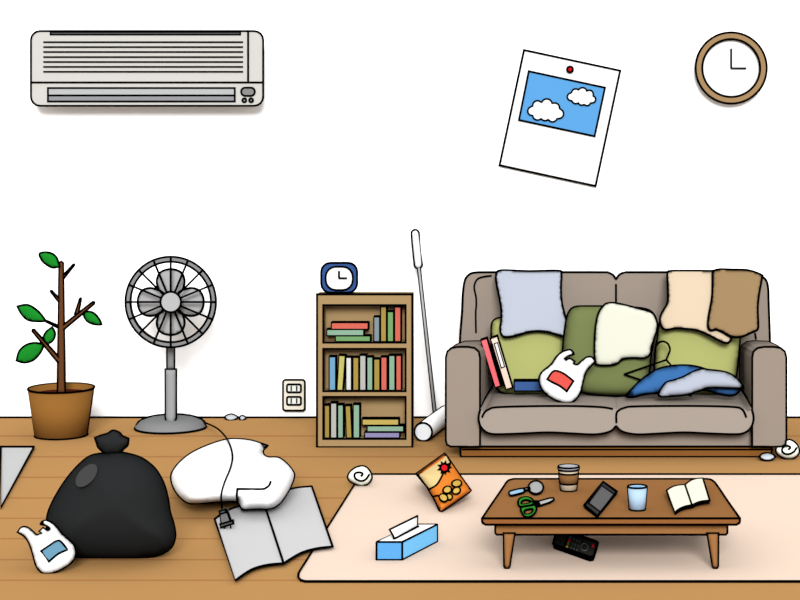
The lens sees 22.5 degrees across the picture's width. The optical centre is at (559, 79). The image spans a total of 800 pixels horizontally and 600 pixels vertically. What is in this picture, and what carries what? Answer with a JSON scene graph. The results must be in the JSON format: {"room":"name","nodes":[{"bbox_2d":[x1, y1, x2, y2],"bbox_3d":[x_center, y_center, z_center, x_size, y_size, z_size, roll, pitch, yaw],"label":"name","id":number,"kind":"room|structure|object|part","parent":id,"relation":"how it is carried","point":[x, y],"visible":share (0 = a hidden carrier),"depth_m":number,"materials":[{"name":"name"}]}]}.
{"room":"living room","nodes":[
{"label":"living room","id":0,"kind":"room"},
{"bbox_2d":[0,0,799,415],"bbox_3d":[-0.250,0.090,10.060,8.500,3.200,0.120,0,0,0],"label":"wall","id":1,"kind":"structure","parent":0,"point":[377,122],"depth_m":10.00,"materials":[{"name":"white paint"}]},
{"bbox_2d":[30,30,263,106],"bbox_3d":[-2.038,-0.057,9.927,1.157,0.379,0.130,0,0,0],"label":"air conditioner","id":2,"kind":"object","parent":1,"relation":"attached to","point":[69,68],"visible":1,"depth_m":9.87,"materials":[{"name":"white plastic"}]},
{"bbox_2d":[50,31,240,34],"bbox_3d":[-2.046,-0.230,9.871,0.944,0.020,0.014,0,0,0],"label":"vent","id":3,"kind":"object","parent":2,"relation":"attached to","point":[51,32],"depth_m":9.87,"materials":[{"name":"black plastic"}]},
{"bbox_2d":[282,379,305,411],"bbox_3d":[-1.327,1.572,9.979,0.118,0.163,0.031,0,0,0],"label":"wall socket","id":4,"kind":"object","parent":1,"relation":"attached to","point":[293,390],"visible":1,"depth_m":9.97,"materials":[{"name":"beige plastic"}]},
{"bbox_2d":[286,396,301,405],"bbox_3d":[-1.326,1.599,9.972,0.079,0.048,0.016,0,0,0],"label":"outlet","id":5,"kind":"object","parent":4,"relation":"attached to","point":[290,400],"depth_m":9.97,"materials":[{"name":"white plastic"}]},
{"bbox_2d":[286,383,301,392],"bbox_3d":[-1.326,1.537,9.972,0.079,0.048,0.016,0,0,0],"label":"outlet","id":6,"kind":"object","parent":4,"relation":"attached to","point":[290,387],"depth_m":9.97,"materials":[{"name":"white plastic"}]},
{"bbox_2d":[0,416,799,417],"bbox_3d":[-0.250,1.685,9.996,8.500,0.009,0.008,0,0,0],"label":"baseboard","id":7,"kind":"structure","parent":1,"relation":"attached to","point":[0,416],"depth_m":9.99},
{"bbox_2d":[498,49,620,186],"bbox_3d":[-0.001,0.190,9.983,0.615,0.692,0.017,0,0,0],"label":"poster","id":8,"kind":"object","parent":1,"relation":"attached to","point":[558,124],"visible":1,"depth_m":9.98,"materials":[{"name":"white paper"}]},
{"bbox_2d":[518,70,605,136],"bbox_3d":[0.010,0.118,9.981,0.441,0.336,0.013,0,0,0],"label":"picture","id":9,"kind":"object","parent":8,"relation":"attached to","point":[551,103],"depth_m":9.98},
{"bbox_2d":[566,66,573,72],"bbox_3d":[0.050,-0.053,9.977,0.040,0.040,0.016,0,0,0],"label":"pin","id":10,"kind":"object","parent":8,"relation":"attached to","point":[569,69],"visible":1,"depth_m":9.97,"materials":[{"name":"red plastic"}]},
{"bbox_2d":[695,31,767,104],"bbox_3d":[0.852,-0.060,9.970,0.365,0.365,0.050,0,0,0],"label":"wall clock","id":11,"kind":"object","parent":1,"relation":"attached to","point":[731,67],"visible":1,"depth_m":9.96,"materials":[{"name":"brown wood"}]},
{"bbox_2d":[0,418,799,599],"bbox_3d":[-0.250,1.730,3.921,8.500,0.080,12.399,0,0,0],"label":"floor","id":12,"kind":"structure","parent":0,"point":[197,567],"depth_m":7.71,"materials":[{"name":"brown wood"}]},
{"bbox_2d":[0,446,34,507],"bbox_3d":[-2.307,1.683,8.533,0.158,0.015,1.364,0,0,-16],"label":"paper sheet","id":13,"kind":"object","parent":12,"relation":"on","point":[13,459],"visible":1,"depth_m":8.74,"materials":[{"name":"white paper"}]},
{"bbox_2d":[16,519,76,573],"bbox_3d":[-1.774,1.609,6.889,0.215,0.172,0.096,0,0,22],"label":"plastic bag","id":14,"kind":"object","parent":12,"relation":"on","point":[52,551],"visible":1,"depth_m":6.86,"materials":[{"name":"white plastic"}]},
{"bbox_2d":[15,251,102,440],"bbox_3d":[-2.372,1.252,9.498,0.326,0.878,0.319,0,0,-41],"label":"potted tree","id":15,"kind":"object","parent":12,"relation":"on","point":[61,409],"visible":1,"depth_m":9.48,"materials":[{"name":"green plant"}]},
{"bbox_3d":[-2.369,1.575,9.500,0.319,0.232,0.319,0,0,0],"label":"pot","id":16,"kind":"part","parent":15,"relation":"part of","materials":[{"name":"ceramic"}]},
{"bbox_2d":[46,429,176,558],"bbox_3d":[-1.587,1.466,7.068,0.463,0.462,0.380,0,0,0],"label":"bag","id":17,"kind":"object","parent":12,"relation":"on","point":[114,503],"visible":0.97,"depth_m":6.93,"materials":[{"name":"black plastic"}]},
{"bbox_2d":[124,256,234,528],"bbox_3d":[-1.527,1.262,8.683,0.416,0.856,2.499,0,0,-21],"label":"pedestal fan","id":18,"kind":"object","parent":12,"relation":"on","point":[170,301],"visible":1,"depth_m":9.54,"materials":[{"name":"white plastic"}]},
{"bbox_3d":[-1.951,1.060,9.549,0.143,0.144,0.014,0,0,0],"label":"blade","id":19,"kind":"part","parent":18,"relation":"part of","materials":[{"name":"grey plastic"}]},
{"bbox_3d":[-1.860,0.969,9.553,0.143,0.141,0.014,0,0,0],"label":"blade","id":20,"kind":"part","parent":18,"relation":"part of","materials":[{"name":"grey plastic"}]},
{"bbox_3d":[-1.860,1.152,9.553,0.143,0.141,0.014,0,0,0],"label":"blade","id":21,"kind":"part","parent":18,"relation":"part of","materials":[{"name":"grey plastic"}]},
{"bbox_3d":[-1.767,1.060,9.549,0.143,0.144,0.014,0,0,0],"label":"blade","id":22,"kind":"part","parent":18,"relation":"part of","materials":[{"name":"grey plastic"}]},
{"bbox_3d":[-1.477,1.577,8.660,0.065,0.181,2.178,0,0,-12],"label":"power cord","id":23,"kind":"part","parent":18,"relation":"part of","materials":[{"name":"plastic"}]},
{"bbox_2d":[224,413,238,419],"bbox_3d":[-1.636,1.679,9.993,0.075,0.035,0.138,0,0,0],"label":"paper scrap","id":24,"kind":"object","parent":12,"relation":"on","point":[230,416],"visible":1,"depth_m":9.94,"materials":[{"name":"white paper"}]},
{"bbox_2d":[170,438,294,510],"bbox_3d":[-1.325,1.593,8.114,0.525,0.181,1.074,0,0,0],"label":"shirt","id":25,"kind":"object","parent":12,"relation":"on","point":[256,480],"visible":0.99,"depth_m":7.82,"materials":[{"name":"fabric"}]},
{"bbox_2d":[238,415,246,419],"bbox_3d":[-1.579,1.681,9.977,0.042,0.028,0.107,0,0,0],"label":"paper scrap","id":26,"kind":"object","parent":12,"relation":"on","point":[241,417],"visible":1,"depth_m":9.94,"materials":[{"name":"white paper"}]},
{"bbox_2d":[214,485,333,580],"bbox_3d":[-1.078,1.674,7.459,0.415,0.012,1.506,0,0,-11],"label":"magazine","id":27,"kind":"object","parent":12,"relation":"on","point":[257,539],"visible":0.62,"depth_m":7.39,"materials":[{"name":"paper"}]},
{"bbox_2d":[316,292,413,447],"bbox_3d":[-0.899,1.337,9.247,0.448,0.713,0.106,0,0,0],"label":"bookcase","id":28,"kind":"object","parent":12,"relation":"on","point":[355,306],"visible":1,"depth_m":9.20,"materials":[{"name":"brown wood"}]},
{"bbox_3d":[-1.103,1.337,9.256,0.028,0.704,0.088,0,0,0],"label":"panel","id":29,"kind":"part","parent":28,"relation":"part of","materials":[{"name":"brown wood"}]},
{"bbox_2d":[324,403,329,437],"bbox_3d":[-1.075,1.576,9.252,0.029,0.155,0.055,0,0,0],"label":"book","id":30,"kind":"object","parent":28,"relation":"on","point":[326,405],"visible":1,"depth_m":9.22,"materials":[{"name":"paper"}]},
{"bbox_2d":[329,355,336,389],"bbox_3d":[-1.050,1.354,9.252,0.035,0.159,0.055,0,0,0],"label":"book","id":31,"kind":"object","parent":28,"relation":"on","point":[332,358],"visible":1,"depth_m":9.22,"materials":[{"name":"paper"}]},
{"bbox_2d":[330,401,338,437],"bbox_3d":[-1.044,1.571,9.252,0.033,0.166,0.055,0,0,0],"label":"book","id":32,"kind":"object","parent":28,"relation":"on","point":[333,404],"visible":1,"depth_m":9.22,"materials":[{"name":"paper"}]},
{"bbox_2d":[320,262,357,292],"bbox_3d":[-1.020,0.913,9.264,0.176,0.147,0.073,0,0,0],"label":"desk clock","id":33,"kind":"object","parent":28,"relation":"on","point":[335,277],"visible":1,"depth_m":9.24,"materials":[{"name":"blue plastic"}]},
{"bbox_2d":[337,403,344,437],"bbox_3d":[-1.012,1.575,9.252,0.030,0.157,0.055,0,0,0],"label":"book","id":34,"kind":"object","parent":28,"relation":"on","point":[340,406],"visible":1,"depth_m":9.22,"materials":[{"name":"paper"}]},
{"bbox_2d":[336,353,346,389],"bbox_3d":[-1.010,1.351,9.252,0.043,0.166,0.055,0,0,0],"label":"book","id":35,"kind":"object","parent":28,"relation":"on","point":[341,357],"visible":1,"depth_m":9.22,"materials":[{"name":"paper"}]},
{"bbox_2d":[345,403,352,437],"bbox_3d":[-0.975,1.577,9.252,0.036,0.154,0.055,0,0,0],"label":"book","id":36,"kind":"object","parent":28,"relation":"on","point":[348,406],"visible":1,"depth_m":9.22,"materials":[{"name":"paper"}]},
{"bbox_2d":[345,355,352,389],"bbox_3d":[-0.975,1.355,9.252,0.030,0.156,0.055,0,0,0],"label":"book","id":37,"kind":"object","parent":28,"relation":"on","point":[348,359],"visible":1,"depth_m":9.22,"materials":[{"name":"paper"}]},
{"bbox_2d":[335,334,371,341],"bbox_3d":[-0.956,1.194,9.252,0.166,0.031,0.055,0,0,0],"label":"book","id":38,"kind":"object","parent":28,"relation":"on","point":[367,337],"visible":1,"depth_m":9.22,"materials":[{"name":"paper"}]},
{"bbox_2d":[326,328,364,335],"bbox_3d":[-0.991,1.165,9.252,0.175,0.033,0.055,0,0,0],"label":"book","id":39,"kind":"object","parent":38,"relation":"on","point":[329,332],"visible":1,"depth_m":9.22,"materials":[{"name":"paper"}]},
{"bbox_2d":[331,321,369,329],"bbox_3d":[-0.970,1.135,9.252,0.174,0.035,0.055,0,0,0],"label":"book","id":40,"kind":"object","parent":39,"relation":"on","point":[343,325],"visible":1,"depth_m":9.22,"materials":[{"name":"paper"}]},
{"bbox_2d":[352,355,358,389],"bbox_3d":[-0.942,1.356,9.252,0.031,0.156,0.055,0,0,0],"label":"book","id":41,"kind":"object","parent":28,"relation":"on","point":[355,359],"visible":1,"depth_m":9.22,"materials":[{"name":"paper"}]},
{"bbox_2d":[353,402,360,437],"bbox_3d":[-0.939,1.574,9.252,0.034,0.159,0.055,0,0,0],"label":"book","id":42,"kind":"object","parent":28,"relation":"on","point":[356,405],"visible":1,"depth_m":9.22,"materials":[{"name":"paper"}]},
{"bbox_2d":[359,353,367,389],"bbox_3d":[-0.910,1.351,9.252,0.033,0.166,0.055,0,0,0],"label":"book","id":43,"kind":"object","parent":28,"relation":"on","point":[362,356],"visible":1,"depth_m":9.22,"materials":[{"name":"paper"}]},
{"bbox_3d":[-0.899,1.222,9.256,0.380,0.028,0.088,0,0,0],"label":"shelf","id":44,"kind":"part","parent":28,"relation":"part of","materials":[{"name":"brown wood"}]},
{"bbox_3d":[-0.899,1.337,9.295,0.380,0.704,0.010,0,0,0],"label":"panel","id":45,"kind":"part","parent":28,"relation":"part of","materials":[{"name":"brown wood"}]},
{"bbox_3d":[-0.899,1.010,9.256,0.380,0.050,0.088,0,0,0],"label":"panel","id":46,"kind":"part","parent":28,"relation":"part of","materials":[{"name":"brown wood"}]},
{"bbox_2d":[366,355,373,389],"bbox_3d":[-0.877,1.355,9.252,0.031,0.158,0.055,0,0,0],"label":"book","id":47,"kind":"object","parent":28,"relation":"on","point":[369,358],"visible":1,"depth_m":9.22,"materials":[{"name":"paper"}]},
{"bbox_2d":[373,357,379,389],"bbox_3d":[-0.845,1.359,9.252,0.032,0.148,0.055,0,0,0],"label":"book","id":48,"kind":"object","parent":28,"relation":"on","point":[376,360],"visible":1,"depth_m":9.22,"materials":[{"name":"paper"}]},
{"bbox_2d":[373,315,379,341],"bbox_3d":[-0.846,1.150,9.252,0.031,0.118,0.055,0,0,0],"label":"book","id":49,"kind":"object","parent":28,"relation":"on","point":[376,318],"visible":1,"depth_m":9.22,"materials":[{"name":"paper"}]},
{"bbox_2d":[364,430,400,437],"bbox_3d":[-0.821,1.638,9.252,0.166,0.030,0.055,0,0,0],"label":"book","id":50,"kind":"object","parent":28,"relation":"on","point":[366,434],"visible":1,"depth_m":9.22,"materials":[{"name":"paper"}]},
{"bbox_2d":[367,423,404,431],"bbox_3d":[-0.806,1.609,9.252,0.173,0.031,0.055,0,0,0],"label":"book","id":51,"kind":"object","parent":50,"relation":"on","point":[401,428],"visible":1,"depth_m":9.22,"materials":[{"name":"paper"}]},
{"bbox_2d":[362,417,399,425],"bbox_3d":[-0.828,1.578,9.252,0.173,0.033,0.055,0,0,0],"label":"book","id":52,"kind":"object","parent":51,"relation":"on","point":[382,421],"visible":1,"depth_m":9.22,"materials":[{"name":"paper"}]},
{"bbox_2d":[380,355,387,389],"bbox_3d":[-0.812,1.355,9.252,0.033,0.158,0.055,0,0,0],"label":"book","id":53,"kind":"object","parent":28,"relation":"on","point":[383,358],"visible":1,"depth_m":9.22,"materials":[{"name":"paper"}]},
{"bbox_2d":[380,306,387,341],"bbox_3d":[-0.814,1.126,9.252,0.031,0.166,0.055,0,0,0],"label":"book","id":54,"kind":"object","parent":28,"relation":"on","point":[383,309],"visible":1,"depth_m":9.22,"materials":[{"name":"paper"}]},
{"bbox_2d":[387,310,393,341],"bbox_3d":[-0.782,1.138,9.252,0.033,0.142,0.055,0,0,0],"label":"book","id":55,"kind":"object","parent":28,"relation":"on","point":[390,313],"visible":1,"depth_m":9.22,"materials":[{"name":"paper"}]},
{"bbox_2d":[388,353,395,389],"bbox_3d":[-0.776,1.351,9.252,0.033,0.165,0.055,0,0,0],"label":"book","id":56,"kind":"object","parent":28,"relation":"on","point":[391,357],"visible":1,"depth_m":9.22,"materials":[{"name":"paper"}]},
{"bbox_2d":[394,306,401,341],"bbox_3d":[-0.749,1.127,9.252,0.033,0.165,0.055,0,0,0],"label":"book","id":57,"kind":"object","parent":28,"relation":"on","point":[397,309],"visible":1,"depth_m":9.22,"materials":[{"name":"paper"}]},
{"bbox_2d":[395,353,402,389],"bbox_3d":[-0.745,1.351,9.252,0.030,0.165,0.055,0,0,0],"label":"book","id":58,"kind":"object","parent":28,"relation":"on","point":[399,356],"visible":1,"depth_m":9.22,"materials":[{"name":"paper"}]},
{"bbox_3d":[-0.695,1.337,9.256,0.030,0.704,0.088,0,0,0],"label":"panel","id":59,"kind":"part","parent":28,"relation":"part of","materials":[{"name":"brown wood"}]},
{"bbox_2d":[410,229,444,441],"bbox_3d":[-0.626,1.214,9.617,0.226,0.958,0.558,0,0,0],"label":"roller","id":60,"kind":"object","parent":12,"relation":"on","point":[430,426],"visible":0.89,"depth_m":9.77,"materials":[{"name":"white plastic"}]},
{"bbox_2d":[297,473,799,582],"bbox_3d":[0.280,1.685,7.635,2.356,0.009,1.836,0,0,0],"label":"rug","id":61,"kind":"object","parent":12,"relation":"on","point":[765,546],"visible":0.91,"depth_m":7.25,"materials":[{"name":"fabric"},{"name":"wool"}]},
{"bbox_2d":[347,465,372,485],"bbox_3d":[-0.833,1.647,8.316,0.109,0.091,0.075,0,0,0],"label":"crumpled tissue","id":62,"kind":"object","parent":61,"relation":"on","point":[360,475],"visible":1,"depth_m":8.30,"materials":[{"name":"white paper"}]},
{"bbox_2d":[375,515,437,560],"bbox_3d":[-0.547,1.635,7.167,0.092,0.109,0.336,0,0,21],"label":"tissue box","id":63,"kind":"object","parent":61,"relation":"on","point":[409,537],"visible":1,"depth_m":7.11,"materials":[{"name":"blue cardboard"}]},
{"bbox_2d":[415,452,471,511],"bbox_3d":[-0.481,1.615,8.115,0.213,0.149,0.679,0,0,-10],"label":"snack bag","id":64,"kind":"object","parent":61,"relation":"on","point":[441,478],"visible":1,"depth_m":7.95,"materials":[{"name":"orange plastic"}]},
{"bbox_2d":[552,536,598,560],"bbox_3d":[0.056,1.675,7.220,0.170,0.020,0.441,0,0,0],"label":"remote control","id":65,"kind":"object","parent":61,"relation":"on","point":[583,547],"visible":0.94,"depth_m":7.18,"materials":[{"name":"black plastic"}]},
{"bbox_2d":[481,478,740,568],"bbox_3d":[0.175,1.598,7.219,0.896,0.187,0.688,0,0,0],"label":"coffee table","id":66,"kind":"object","parent":61,"relation":"on","point":[567,515],"visible":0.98,"depth_m":6.92,"materials":[{"name":"brown wood"}]},
{"bbox_3d":[-0.175,1.626,6.905,0.041,0.129,0.031,0,0,34],"label":"leg","id":67,"kind":"part","parent":66,"relation":"part of","materials":[{"name":"brown wood"}]},
{"bbox_2d":[508,480,543,496],"bbox_3d":[-0.124,1.504,7.366,0.132,0.010,0.269,0,0,0],"label":"mirror","id":68,"kind":"object","parent":66,"relation":"on","point":[535,487],"visible":1,"depth_m":7.33,"materials":[{"name":"mirror"}]},
{"bbox_3d":[-0.157,1.504,7.298,0.065,0.008,0.133,0,0,0],"label":"handle","id":69,"kind":"part","parent":68,"relation":"part of","materials":[{"name":"blue plastic"}]},
{"bbox_2d":[517,496,554,516],"bbox_3d":[-0.085,1.504,7.047,0.136,0.010,0.338,0,0,0],"label":"scissors","id":70,"kind":"object","parent":66,"relation":"on","point":[532,504],"visible":1,"depth_m":7.09,"materials":[{"name":"green plastic"}]},
{"bbox_3d":[-0.053,1.504,7.132,0.050,0.008,0.143,0,0,34],"label":"blade","id":71,"kind":"part","parent":70,"relation":"part of","materials":[{"name":"silver metal"}]},
{"bbox_2d":[557,463,579,491],"bbox_3d":[0.032,1.465,7.356,0.085,0.093,0.084,0,0,0],"label":"coffee cup","id":72,"kind":"object","parent":66,"relation":"on","point":[568,473],"visible":1,"depth_m":7.33,"materials":[{"name":"brown paper"}]},
{"bbox_3d":[0.032,1.426,7.356,0.085,0.016,0.084,0,0,0],"label":"lid","id":73,"kind":"part","parent":72,"relation":"part of","materials":[{"name":"white plastic"}]},
{"bbox_2d":[583,481,617,516],"bbox_3d":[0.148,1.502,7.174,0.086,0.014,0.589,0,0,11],"label":"smartphone","id":74,"kind":"object","parent":66,"relation":"on","point":[604,493],"visible":1,"depth_m":7.16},
{"bbox_2d":[627,484,647,511],"bbox_3d":[0.272,1.467,7.024,0.075,0.086,0.074,0,0,0],"label":"drinking glass","id":75,"kind":"object","parent":66,"relation":"on","point":[636,493],"visible":1,"depth_m":7.00,"materials":[{"name":"glass"}]},
{"bbox_2d":[666,477,710,514],"bbox_3d":[0.459,1.494,7.186,0.153,0.029,0.519,0,0,0],"label":"open book","id":76,"kind":"object","parent":66,"relation":"on","point":[691,494],"visible":1,"depth_m":7.17,"materials":[{"name":"paper"}]},
{"bbox_3d":[0.528,1.626,6.905,0.041,0.129,0.031,0,0,-34],"label":"leg","id":77,"kind":"part","parent":66,"relation":"part of","materials":[{"name":"brown wood"}]},
{"bbox_2d":[445,271,786,456],"bbox_3d":[0.257,1.340,9.357,1.542,0.863,0.966,0,0,0],"label":"sofa","id":78,"kind":"object","parent":12,"relation":"on","point":[480,420],"visible":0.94,"depth_m":8.96,"materials":[{"name":"beige fabric"}]},
{"bbox_3d":[-0.416,1.431,9.195,0.196,0.491,0.560,0,0,0],"label":"armrest","id":79,"kind":"part","parent":78,"relation":"part of","materials":[{"name":"beige fabric"}]},
{"bbox_2d":[480,336,500,387],"bbox_3d":[-0.318,1.298,9.200,0.098,0.232,0.060,0,0,0],"label":"book","id":80,"kind":"object","parent":78,"relation":"on","point":[485,343],"visible":1,"depth_m":9.17,"materials":[{"name":"paper"}]},
{"bbox_2d":[490,334,512,389],"bbox_3d":[-0.268,1.294,9.175,0.107,0.250,0.070,0,0,0],"label":"book","id":81,"kind":"object","parent":78,"relation":"on","point":[505,379],"visible":1,"depth_m":9.15,"materials":[{"name":"paper"}]},
{"bbox_2d":[490,317,562,393],"bbox_3d":[-0.146,1.284,9.312,0.362,0.350,0.202,0,0,0],"label":"cushion","id":82,"kind":"object","parent":78,"relation":"on","point":[526,355],"visible":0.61,"depth_m":9.27,"materials":[{"name":"fabric"}]},
{"bbox_2d":[514,379,541,391],"bbox_3d":[-0.131,1.397,9.160,0.162,0.050,0.060,0,0,0],"label":"book","id":83,"kind":"object","parent":78,"relation":"on","point":[520,385],"visible":0.6,"depth_m":9.13,"materials":[{"name":"paper"}]},
{"bbox_2d":[495,269,565,337],"bbox_3d":[-0.133,1.045,9.561,0.350,0.300,0.626,0,0,0],"label":"towel","id":84,"kind":"object","parent":78,"relation":"on","point":[530,301],"visible":1,"depth_m":9.35,"materials":[{"name":"fabric"}]},
{"bbox_2d":[477,385,615,434],"bbox_3d":[-0.050,1.509,9.187,0.632,0.138,0.626,0,0,0],"label":"seat cushion","id":85,"kind":"object","parent":78,"relation":"on","point":[498,413],"depth_m":8.88,"materials":[{"name":"fabric"}]},
{"bbox_2d":[538,349,596,402],"bbox_3d":[0.034,1.336,9.010,0.267,0.238,0.107,0,0,0],"label":"plastic bag","id":86,"kind":"object","parent":78,"relation":"on","point":[562,381],"visible":1,"depth_m":8.99,"materials":[{"name":"white plastic"}]},
{"bbox_2d":[562,305,654,396],"bbox_3d":[0.228,1.249,9.215,0.449,0.411,0.175,0,0,0],"label":"cushion","id":87,"kind":"object","parent":78,"relation":"on","point":[578,333],"visible":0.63,"depth_m":9.16,"materials":[{"name":"fabric"}]},
{"bbox_2d":[593,302,657,366],"bbox_3d":[0.301,1.163,9.148,0.298,0.288,0.087,0,0,0],"label":"towel","id":88,"kind":"object","parent":87,"relation":"on","point":[622,331],"visible":0.99,"depth_m":9.13,"materials":[{"name":"beige fabric"}]},
{"bbox_3d":[0.264,1.340,9.681,1.495,0.863,0.317,0,0,0],"label":"backrest","id":89,"kind":"part","parent":78,"relation":"part of","materials":[{"name":"beige fabric"}]},
{"bbox_3d":[0.252,1.585,9.360,1.220,0.122,0.810,0,0,0],"label":"seat","id":90,"kind":"part","parent":78,"relation":"part of","materials":[{"name":"grey fabric"}]},
{"bbox_2d":[624,340,691,396],"bbox_3d":[0.453,1.317,9.146,0.314,0.240,0.111,0,0,9],"label":"hanger","id":91,"kind":"object","parent":78,"relation":"on","point":[663,341],"visible":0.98,"depth_m":9.14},
{"bbox_2d":[624,364,740,397],"bbox_3d":[0.555,1.364,9.061,0.531,0.143,0.100,0,0,0],"label":"garment","id":92,"kind":"object","parent":78,"relation":"on","point":[650,384],"visible":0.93,"depth_m":9.04,"materials":[{"name":"blue fabric"}]},
{"bbox_2d":[615,389,754,434],"bbox_3d":[0.555,1.509,9.187,0.620,0.138,0.626,0,0,0],"label":"seat cushion","id":93,"kind":"object","parent":78,"relation":"on","point":[697,414],"depth_m":8.88,"materials":[{"name":"fabric"}]},
{"bbox_2d":[659,270,731,343],"bbox_3d":[0.627,1.055,9.536,0.337,0.322,0.676,0,0,0],"label":"towel","id":94,"kind":"object","parent":78,"relation":"on","point":[686,307],"visible":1,"depth_m":9.32,"materials":[{"name":"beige fabric"}]},
{"bbox_2d":[653,323,740,394],"bbox_3d":[0.640,1.281,9.300,0.416,0.360,0.206,0,0,0],"label":"cushion","id":95,"kind":"object","parent":78,"relation":"on","point":[687,346],"visible":0.48,"depth_m":9.27,"materials":[{"name":"fabric"}]},
{"bbox_2d":[657,368,744,397],"bbox_3d":[0.632,1.362,8.995,0.393,0.122,0.085,0,0,-4],"label":"garment","id":96,"kind":"object","parent":78,"relation":"on","point":[700,379],"visible":1,"depth_m":8.97,"materials":[{"name":"grey fabric"}]},
{"bbox_2d":[707,268,763,338],"bbox_3d":[0.817,1.037,9.531,0.280,0.303,0.687,0,0,0],"label":"towel","id":97,"kind":"object","parent":78,"relation":"on","point":[733,312],"visible":1,"depth_m":9.29,"materials":[{"name":"brown fabric"}]},
{"bbox_3d":[0.939,1.431,9.195,0.180,0.491,0.560,0,0,0],"label":"armrest","id":98,"kind":"part","parent":78,"relation":"part of","materials":[{"name":"beige fabric"}]},
{"bbox_2d":[758,452,775,461],"bbox_3d":[0.919,1.673,8.928,0.081,0.036,0.156,0,0,0],"label":"paper scrap","id":99,"kind":"object","parent":12,"relation":"on","point":[765,456],"visible":1,"depth_m":8.87,"materials":[{"name":"white paper"}]},
{"bbox_2d":[775,439,799,459],"bbox_3d":[1.014,1.645,8.904,0.114,0.096,0.072,0,0,0],"label":"crumpled tissue","id":100,"kind":"object","parent":12,"relation":"on","point":[790,450],"visible":1,"depth_m":8.89,"materials":[{"name":"white paper"}]}
]}

